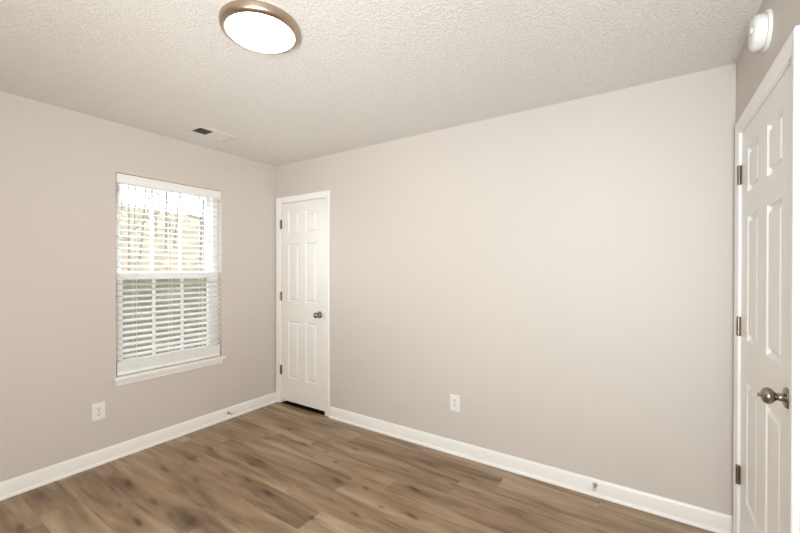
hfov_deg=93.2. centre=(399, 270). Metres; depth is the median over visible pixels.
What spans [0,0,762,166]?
ceiling
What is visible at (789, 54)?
door frame
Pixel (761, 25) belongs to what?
smoke detector
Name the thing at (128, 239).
bare tree
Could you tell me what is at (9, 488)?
baseboard
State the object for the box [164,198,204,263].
bare tree
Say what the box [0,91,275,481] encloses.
wall
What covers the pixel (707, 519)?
baseboard
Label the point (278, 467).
floor
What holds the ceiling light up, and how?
attached to the ceiling
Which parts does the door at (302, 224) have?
knob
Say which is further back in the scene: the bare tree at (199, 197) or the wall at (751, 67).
the bare tree at (199, 197)
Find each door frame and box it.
[276,190,329,416]
[733,25,799,532]
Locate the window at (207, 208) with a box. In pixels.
[113,182,226,386]
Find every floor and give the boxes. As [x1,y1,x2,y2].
[0,402,714,532]
[281,401,324,414]
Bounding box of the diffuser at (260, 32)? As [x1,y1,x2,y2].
[225,12,293,52]
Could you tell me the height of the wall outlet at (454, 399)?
0.122 m
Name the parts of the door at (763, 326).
knob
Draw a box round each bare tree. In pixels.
[120,186,135,224]
[121,186,145,271]
[132,188,156,237]
[139,188,168,259]
[153,191,166,248]
[154,197,178,232]
[156,195,198,246]
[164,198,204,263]
[183,197,201,226]
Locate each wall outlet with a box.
[92,401,105,421]
[450,394,459,411]
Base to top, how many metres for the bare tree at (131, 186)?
6.611 m
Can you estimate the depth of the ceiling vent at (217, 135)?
2.97 m
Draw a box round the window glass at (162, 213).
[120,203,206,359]
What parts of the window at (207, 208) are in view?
sash, sash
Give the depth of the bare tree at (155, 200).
21.27 m
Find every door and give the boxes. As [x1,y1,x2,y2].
[280,198,324,410]
[735,65,790,532]
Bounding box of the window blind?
[116,173,220,375]
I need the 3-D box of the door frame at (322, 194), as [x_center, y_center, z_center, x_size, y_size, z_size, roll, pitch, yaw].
[-0.930,0.302,3.774,0.744,2.104,0.157,0,0,33]
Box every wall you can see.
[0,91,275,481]
[276,63,735,515]
[736,0,799,122]
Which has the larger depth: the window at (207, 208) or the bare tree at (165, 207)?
the bare tree at (165, 207)
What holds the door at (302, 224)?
in the wall at (564, 271)
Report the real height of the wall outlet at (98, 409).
0.122 m
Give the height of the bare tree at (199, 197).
9.284 m
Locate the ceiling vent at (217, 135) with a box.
[183,124,236,141]
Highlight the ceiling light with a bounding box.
[218,0,299,53]
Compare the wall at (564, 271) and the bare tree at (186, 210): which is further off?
the bare tree at (186, 210)
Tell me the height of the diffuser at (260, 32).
0.032 m
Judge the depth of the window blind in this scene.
3.06 m
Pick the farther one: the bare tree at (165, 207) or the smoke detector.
the bare tree at (165, 207)
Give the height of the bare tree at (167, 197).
7.280 m
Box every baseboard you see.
[0,392,276,500]
[329,407,732,532]
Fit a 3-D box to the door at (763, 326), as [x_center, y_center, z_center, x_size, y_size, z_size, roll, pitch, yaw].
[1.411,0.353,1.502,0.106,2.012,0.802,0,0,33]
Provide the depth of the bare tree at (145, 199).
14.73 m
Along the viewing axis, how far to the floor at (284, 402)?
3.77 m
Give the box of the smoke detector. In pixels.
[748,8,772,51]
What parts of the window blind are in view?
ladder cord, rail, ladder cord, ladder cord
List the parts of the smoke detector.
plate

